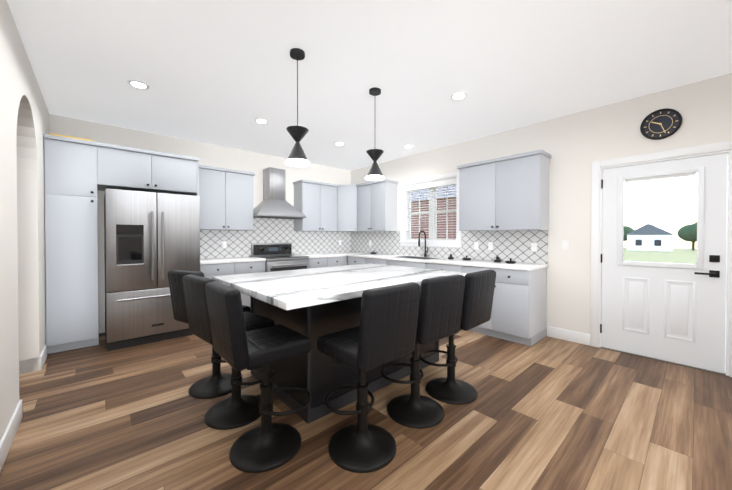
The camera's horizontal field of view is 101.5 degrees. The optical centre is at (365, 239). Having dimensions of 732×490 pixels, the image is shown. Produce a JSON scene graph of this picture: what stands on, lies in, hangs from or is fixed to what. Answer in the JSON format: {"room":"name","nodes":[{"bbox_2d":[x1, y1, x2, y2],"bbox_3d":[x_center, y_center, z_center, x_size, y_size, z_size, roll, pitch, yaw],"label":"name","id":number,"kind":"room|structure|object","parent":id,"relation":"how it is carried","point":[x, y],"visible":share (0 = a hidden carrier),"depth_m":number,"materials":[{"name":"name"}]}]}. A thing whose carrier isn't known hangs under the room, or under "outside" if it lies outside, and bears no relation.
{"room":"kitchen","nodes":[
{"label":"kitchen","id":0,"kind":"room"},
{"bbox_2d":[0,0,49,440],"bbox_3d":[-1.195,-0.106,0.573,0.200,2.740,8.000,-1,1,-42],"label":"wall","id":1,"kind":"structure","parent":0,"point":[24,120],"depth_m":2.36,"materials":[{"name":"white paint"}]},
{"bbox_2d":[0,399,22,471],"bbox_3d":[-0.422,1.206,-0.110,0.014,0.130,5.930,-1,1,-42],"label":"baseboard","id":2,"kind":"structure","parent":1,"relation":"attached to","point":[7,439],"depth_m":1.80,"materials":[{"name":"white wood"}]},
{"bbox_2d":[39,344,46,369],"bbox_3d":[-3.227,1.174,2.995,0.014,0.130,0.440,-1,1,-42],"label":"baseboard","id":3,"kind":"structure","parent":1,"relation":"attached to","point":[43,356],"depth_m":2.93,"materials":[{"name":"white wood"}]},
{"bbox_2d":[50,114,350,332],"bbox_3d":[-2.140,-0.154,5.244,5.060,2.740,0.200,-1,1,-42],"label":"wall","id":4,"kind":"structure","parent":0,"point":[257,164],"depth_m":4.55,"materials":[{"name":"white paint"}]},
{"bbox_2d":[199,165,254,229],"bbox_3d":[-2.282,-0.620,4.751,0.870,0.942,0.325,-1,1,-42],"label":"upper cabinet","id":5,"kind":"object","parent":4,"relation":"attached to","point":[226,198],"depth_m":4.63,"materials":[{"name":"grey wood"}]},
{"bbox_2d":[200,218,351,258],"bbox_3d":[-1.533,-0.068,5.650,3.180,0.760,0.009,-1,1,-42],"label":"tile backsplash","id":6,"kind":"structure","parent":4,"relation":"attached to","point":[265,230],"depth_m":5.46,"materials":[{"name":"white tile"}]},
{"bbox_2d":[222,241,226,247],"bbox_3d":[-2.332,0.093,4.922,0.070,0.115,0.004,-1,1,-42],"label":"electrical outlet plate","id":7,"kind":"object","parent":6,"relation":"attached to","point":[223,242],"depth_m":4.92,"materials":[{"name":"white plastic"}]},
{"bbox_2d":[253,167,305,218],"bbox_3d":[-1.567,-0.812,5.274,0.890,0.864,0.487,-1,1,-42],"label":"range hood","id":8,"kind":"object","parent":4,"relation":"attached to","point":[274,203],"visible":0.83,"depth_m":5.21,"materials":[{"name":"silver metal"}]},
{"bbox_2d":[293,181,338,231],"bbox_3d":[-0.985,-0.632,5.921,0.807,0.942,0.325,-1,1,-42],"label":"upper cabinet","id":9,"kind":"object","parent":4,"relation":"attached to","point":[319,201],"depth_m":5.75,"materials":[{"name":"grey wood"}]},
{"bbox_2d":[339,185,366,231],"bbox_3d":[-0.366,-0.635,6.293,0.604,0.942,0.604,-1,1,-42],"label":"upper cabinet","id":10,"kind":"object","parent":4,"relation":"attached to","point":[347,193],"depth_m":6.06,"materials":[{"name":"grey wood"}]},
{"bbox_2d":[0,330,731,489],"bbox_3d":[-0.182,1.304,1.569,7.300,0.100,8.500,-1,1,-42],"label":"floor","id":11,"kind":"structure","parent":0,"point":[548,413],"depth_m":1.98,"materials":[{"name":"brown wood"}]},
{"bbox_2d":[104,188,199,350],"bbox_3d":[-2.763,0.335,3.873,0.920,1.790,0.947,-1,1,-42],"label":"fridge","id":12,"kind":"object","parent":11,"relation":"on","point":[151,239],"visible":0.83,"depth_m":3.49,"materials":[{"name":"silver metal"}]},
{"bbox_2d":[44,134,361,353],"bbox_3d":[-1.854,0.048,4.930,4.650,2.342,0.643,-1,1,-42],"label":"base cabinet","id":13,"kind":"object","parent":11,"relation":"on","point":[78,173],"visible":0.65,"depth_m":3.37,"materials":[{"name":"grey wood"}]},
{"bbox_2d":[49,133,92,140],"bbox_3d":[-3.260,-1.119,3.319,0.350,0.024,0.060,-1,1,-42],"label":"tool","id":14,"kind":"object","parent":13,"relation":"on","point":[70,137],"visible":0.4,"depth_m":3.29,"materials":[{"name":"beige"}]},
{"bbox_2d":[168,269,250,398],"bbox_3d":[-1.272,0.742,2.532,0.410,1.003,0.571,0,1,31],"label":"stool","id":15,"kind":"object","parent":11,"relation":"on","point":[216,383],"visible":0.58,"depth_m":2.39,"materials":[{"name":"black leather"}]},
{"bbox_2d":[182,274,275,429],"bbox_3d":[-0.940,0.746,2.159,0.410,1.003,0.576,1,1,41],"label":"stool","id":16,"kind":"object","parent":11,"relation":"on","point":[237,409],"visible":0.75,"depth_m":2.05,"materials":[{"name":"black leather"}]},
{"bbox_2d":[205,281,310,472],"bbox_3d":[-0.604,0.750,1.803,0.577,1.003,0.410,-1,1,-42],"label":"stool","id":17,"kind":"object","parent":11,"relation":"on","point":[267,444],"visible":0.98,"depth_m":1.69,"materials":[{"name":"black leather"}]},
{"bbox_2d":[251,243,308,271],"bbox_3d":[-1.477,0.642,5.204,0.760,1.150,0.734,-1,1,-42],"label":"range","id":18,"kind":"object","parent":11,"relation":"on","point":[279,256],"visible":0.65,"depth_m":5.20,"materials":[{"name":"silver metal"}]},
{"bbox_2d":[250,287,438,423],"bbox_3d":[-0.160,0.800,2.905,1.534,0.880,1.004,-1,1,-42],"label":"kitchen island","id":19,"kind":"object","parent":11,"relation":"on","point":[314,371],"depth_m":2.20,"materials":[{"name":"black wood"}]},
{"bbox_2d":[213,263,466,310],"bbox_3d":[-0.171,0.340,2.688,1.870,0.044,1.340,-1,1,-42],"label":"island countertop","id":20,"kind":"structure","parent":19,"relation":"on","point":[287,290],"depth_m":2.28,"materials":[{"name":"white stone"}]},
{"bbox_2d":[348,257,361,264],"bbox_3d":[0.034,0.770,5.856,0.616,0.880,0.500,-1,1,-42],"label":"base cabinet","id":21,"kind":"object","parent":11,"relation":"on","point":[351,260],"depth_m":5.67,"materials":[{"name":"grey wood"}]},
{"bbox_2d":[317,282,420,472],"bbox_3d":[-0.020,0.750,1.802,0.410,1.003,0.577,-1,1,-42],"label":"stool","id":22,"kind":"object","parent":11,"relation":"on","point":[383,332],"visible":1,"depth_m":1.66,"materials":[{"name":"black leather"}]},
{"bbox_2d":[362,257,389,264],"bbox_3d":[0.383,0.774,5.470,0.616,0.880,0.540,-1,1,-42],"label":"base cabinet","id":23,"kind":"object","parent":11,"relation":"on","point":[365,260],"depth_m":5.29,"materials":[{"name":"grey wood"}]},
{"bbox_2d":[346,253,405,260],"bbox_3d":[0.206,0.312,5.638,0.632,0.040,1.072,-1,1,-42],"label":"countertop","id":24,"kind":"structure","parent":23,"relation":"on","point":[381,257],"depth_m":5.43,"materials":[{"name":"white stone"}]},
{"bbox_2d":[381,274,465,428],"bbox_3d":[0.361,0.746,2.167,0.431,1.003,0.585,-1,1,-42],"label":"stool","id":25,"kind":"object","parent":11,"relation":"on","point":[440,307],"visible":0.94,"depth_m":2.01,"materials":[{"name":"black leather"}]},
{"bbox_2d":[426,265,457,271],"bbox_3d":[1.311,0.784,4.443,0.616,0.880,0.590,-1,1,-42],"label":"base cabinet","id":26,"kind":"object","parent":11,"relation":"on","point":[437,267],"depth_m":4.21,"materials":[{"name":"grey wood"}]},
{"bbox_2d":[419,270,495,404],"bbox_3d":[0.704,0.743,2.451,0.427,1.003,0.584,-1,1,-42],"label":"stool","id":27,"kind":"object","parent":11,"relation":"on","point":[476,308],"visible":0.88,"depth_m":2.31,"materials":[{"name":"black leather"}]},
{"bbox_2d":[458,265,546,345],"bbox_3d":[1.790,0.790,3.912,0.616,0.880,0.840,-1,1,-42],"label":"base cabinet","id":28,"kind":"object","parent":11,"relation":"on","point":[519,310],"depth_m":3.57,"materials":[{"name":"grey wood"}]},
{"bbox_2d":[426,257,547,272],"bbox_3d":[1.581,0.328,4.116,0.632,0.040,1.470,-1,1,-42],"label":"countertop","id":29,"kind":"structure","parent":28,"relation":"on","point":[433,260],"depth_m":3.84,"materials":[{"name":"white stone"}]},
{"bbox_2d":[418,231,427,256],"bbox_3d":[0.968,0.075,5.049,0.213,0.447,0.092,-1,1,-42],"label":"faucet","id":30,"kind":"object","parent":29,"relation":"on","point":[425,254],"visible":1,"depth_m":5.08,"materials":[{"name":"black metal"}]},
{"bbox_2d":[494,256,501,262],"bbox_3d":[1.785,0.263,4.050,0.080,0.090,0.140,0,1,31],"label":"decoration","id":31,"kind":"object","parent":29,"relation":"on","point":[498,259],"depth_m":4.00,"materials":[{"name":"black metal"}]},
{"bbox_2d":[505,258,515,263],"bbox_3d":[1.860,0.276,3.848,0.128,0.069,0.128,-1,1,-42],"label":"decoration","id":32,"kind":"object","parent":29,"relation":"on","point":[510,262],"depth_m":3.80,"materials":[{"name":"black metal"}]},
{"bbox_2d":[7,0,731,170],"bbox_3d":[-0.182,-1.536,1.541,7.300,0.100,8.500,-1,1,-42],"label":"ceiling","id":33,"kind":"structure","parent":0,"point":[222,73],"depth_m":2.55,"materials":[{"name":"white paint"}]},
{"bbox_2d":[127,80,148,88],"bbox_3d":[-2.202,-1.496,2.897,0.170,0.008,0.170,-1,1,-42],"label":"recessed light","id":34,"kind":"object","parent":33,"relation":"in","point":[138,84],"visible":1,"depth_m":2.88,"materials":[{"name":"white plastic"}]},
{"bbox_2d":[254,118,267,123],"bbox_3d":[-1.334,-1.505,3.816,0.170,0.008,0.170,-1,1,-42],"label":"recessed light","id":35,"kind":"object","parent":33,"relation":"in","point":[261,121],"visible":1,"depth_m":3.81,"materials":[{"name":"white plastic"}]},
{"bbox_2d":[285,48,309,166],"bbox_3d":[-0.549,-1.050,2.400,0.200,0.889,0.200,-1,1,-42],"label":"pendant light","id":36,"kind":"object","parent":33,"relation":"hanging from","point":[297,157],"visible":1,"depth_m":2.36,"materials":[{"name":"black metal"}]},
{"bbox_2d":[334,142,344,145],"bbox_3d":[-0.422,-1.515,4.761,0.170,0.008,0.170,-1,1,-42],"label":"recessed light","id":37,"kind":"object","parent":33,"relation":"in","point":[339,143],"visible":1,"depth_m":4.75,"materials":[{"name":"white plastic"}]},
{"bbox_2d":[365,87,384,180],"bbox_3d":[0.091,-1.056,3.019,0.200,0.889,0.200,-1,1,-42],"label":"pendant light","id":38,"kind":"object","parent":33,"relation":"hanging from","point":[374,173],"visible":1,"depth_m":2.98,"materials":[{"name":"black metal"}]},
{"bbox_2d":[451,92,466,99],"bbox_3d":[0.975,-1.498,3.139,0.170,0.008,0.170,-1,1,-42],"label":"recessed light","id":39,"kind":"object","parent":33,"relation":"in","point":[459,96],"visible":1,"depth_m":3.13,"materials":[{"name":"white plastic"}]},
{"bbox_2d":[390,257,425,268],"bbox_3d":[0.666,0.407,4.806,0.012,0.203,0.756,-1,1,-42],"label":"farmhouse sink","id":40,"kind":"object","parent":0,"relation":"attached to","point":[416,262],"depth_m":4.72,"materials":[{"name":"white ceramic"}]},
{"bbox_2d":[351,73,731,343],"bbox_3d":[2.412,-0.139,3.830,0.200,2.740,8.000,-1,1,-42],"label":"wall","id":41,"kind":"structure","parent":0,"point":[575,145],"depth_m":3.57,"materials":[{"name":"white paint"}]},
{"bbox_2d":[356,179,397,230],"bbox_3d":[0.206,-0.631,5.868,0.325,0.942,0.788,-1,1,-42],"label":"upper cabinet","id":42,"kind":"object","parent":41,"relation":"attached to","point":[376,200],"depth_m":5.65,"materials":[{"name":"grey wood"}]},
{"bbox_2d":[422,257,429,260],"bbox_3d":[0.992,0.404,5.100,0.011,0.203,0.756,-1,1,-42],"label":"countertop","id":43,"kind":"structure","parent":41,"relation":"attached to","point":[423,258],"depth_m":4.76,"materials":[{"name":"white stone"}]},
{"bbox_2d":[399,171,460,246],"bbox_3d":[1.135,-0.476,5.214,0.235,1.195,1.270,-1,1,-42],"label":"window","id":44,"kind":"structure","parent":41,"relation":"in","point":[404,227],"depth_m":5.21,"materials":[{"name":"white wood"}]},
{"bbox_2d":[405,178,455,240],"bbox_3d":[1.111,-0.479,5.192,0.069,1.015,1.070,-1,1,-42],"label":"window blinds","id":45,"kind":"object","parent":44,"relation":"attached to","point":[435,184],"visible":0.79,"depth_m":5.15,"materials":[{"name":"white"}]},
{"bbox_2d":[352,230,547,263],"bbox_3d":[0.979,0.081,5.259,0.009,0.469,3.958,-1,1,-42],"label":"tile backsplash","id":46,"kind":"structure","parent":41,"relation":"attached to","point":[514,245],"depth_m":4.47,"materials":[{"name":"white tile"}]},
{"bbox_2d":[474,242,477,249],"bbox_3d":[1.658,0.097,4.499,0.003,0.115,0.070,-1,1,-42],"label":"electrical outlet plate","id":47,"kind":"object","parent":46,"relation":"attached to","point":[475,243],"depth_m":4.50,"materials":[{"name":"white plastic"}]},
{"bbox_2d":[488,242,492,249],"bbox_3d":[1.805,0.098,4.336,0.003,0.115,0.070,-1,1,-42],"label":"electrical outlet plate","id":48,"kind":"object","parent":46,"relation":"attached to","point":[490,244],"depth_m":4.34,"materials":[{"name":"white plastic"}]},
{"bbox_2d":[531,243,536,251],"bbox_3d":[2.194,0.103,3.905,0.003,0.115,0.070,-1,1,-42],"label":"electrical outlet plate","id":49,"kind":"object","parent":46,"relation":"attached to","point":[533,245],"depth_m":3.90,"materials":[{"name":"white plastic"}]},
{"bbox_2d":[457,149,551,230],"bbox_3d":[1.834,-0.593,4.065,0.325,0.942,1.070,-1,1,-42],"label":"upper cabinet","id":50,"kind":"object","parent":41,"relation":"attached to","point":[510,192],"depth_m":3.85,"materials":[{"name":"grey wood"}]},
{"bbox_2d":[562,240,568,249],"bbox_3d":[2.436,0.072,3.652,0.005,0.120,0.080,-1,1,-42],"label":"electrical outlet plate","id":51,"kind":"object","parent":41,"relation":"attached to","point":[565,244],"depth_m":3.65,"materials":[{"name":"white plastic"}]},
{"bbox_2d":[547,326,589,345],"bbox_3d":[2.455,1.168,3.636,0.014,0.130,0.445,-1,1,-42],"label":"baseboard","id":52,"kind":"structure","parent":41,"relation":"attached to","point":[573,336],"depth_m":3.62,"materials":[{"name":"white wood"}]},
{"bbox_2d":[640,108,681,139],"bbox_3d":[2.974,-1.161,3.021,0.035,0.304,0.304,-1,1,-42],"label":"clock","id":53,"kind":"object","parent":41,"relation":"attached to","point":[661,124],"visible":1,"depth_m":3.01,"materials":[{"name":"black metal"}]},
{"bbox_2d":[590,141,731,376],"bbox_3d":[3.046,0.175,3.119,0.216,2.125,1.100,-1,1,-42],"label":"door frame","id":54,"kind":"structure","parent":41,"relation":"attached to","point":[598,167],"depth_m":3.15,"materials":[{"name":"white wood"}]},
{"bbox_2d":[600,153,727,372],"bbox_3d":[2.970,0.218,3.059,0.106,2.012,0.913,-1,1,-42],"label":"door","id":55,"kind":"structure","parent":41,"relation":"in","point":[673,312],"depth_m":2.99,"materials":[{"name":"white wood"}]},
{"label":"outside","id":56,"kind":"structure","parent":0,"visible":0},
{"bbox_2d":[623,247,696,263],"bbox_3d":[73.941,2.873,73.861,199.800,4.196,160.000,-1,1,-42],"label":"ground","id":57,"kind":"structure","parent":56,"point":[636,255],"depth_m":37.83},
{"bbox_2d":[411,185,455,237],"bbox_3d":[3.223,-1.666,28.131,12.800,7.100,21.800,-1,1,-42],"label":"brick house","id":58,"kind":"structure","parent":57,"relation":"on","point":[427,224],"depth_m":18.48,"materials":[{"name":"red brick"}]},
{"bbox_2d":[625,223,674,250],"bbox_3d":[68.210,-0.361,71.818,9.800,6.595,8.100,-1,1,-42],"label":"house","id":59,"kind":"structure","parent":57,"relation":"on","point":[639,232],"depth_m":68.64,"materials":[{"name":"white"}]},
{"bbox_2d":[624,221,696,249],"bbox_3d":[89.764,-1.132,89.078,13.480,9.245,65.376,-1,1,-42],"label":"trees","id":60,"kind":"object","parent":57,"relation":"on","point":[689,235],"depth_m":84.99,"materials":[{"name":"green plant"}]}
]}

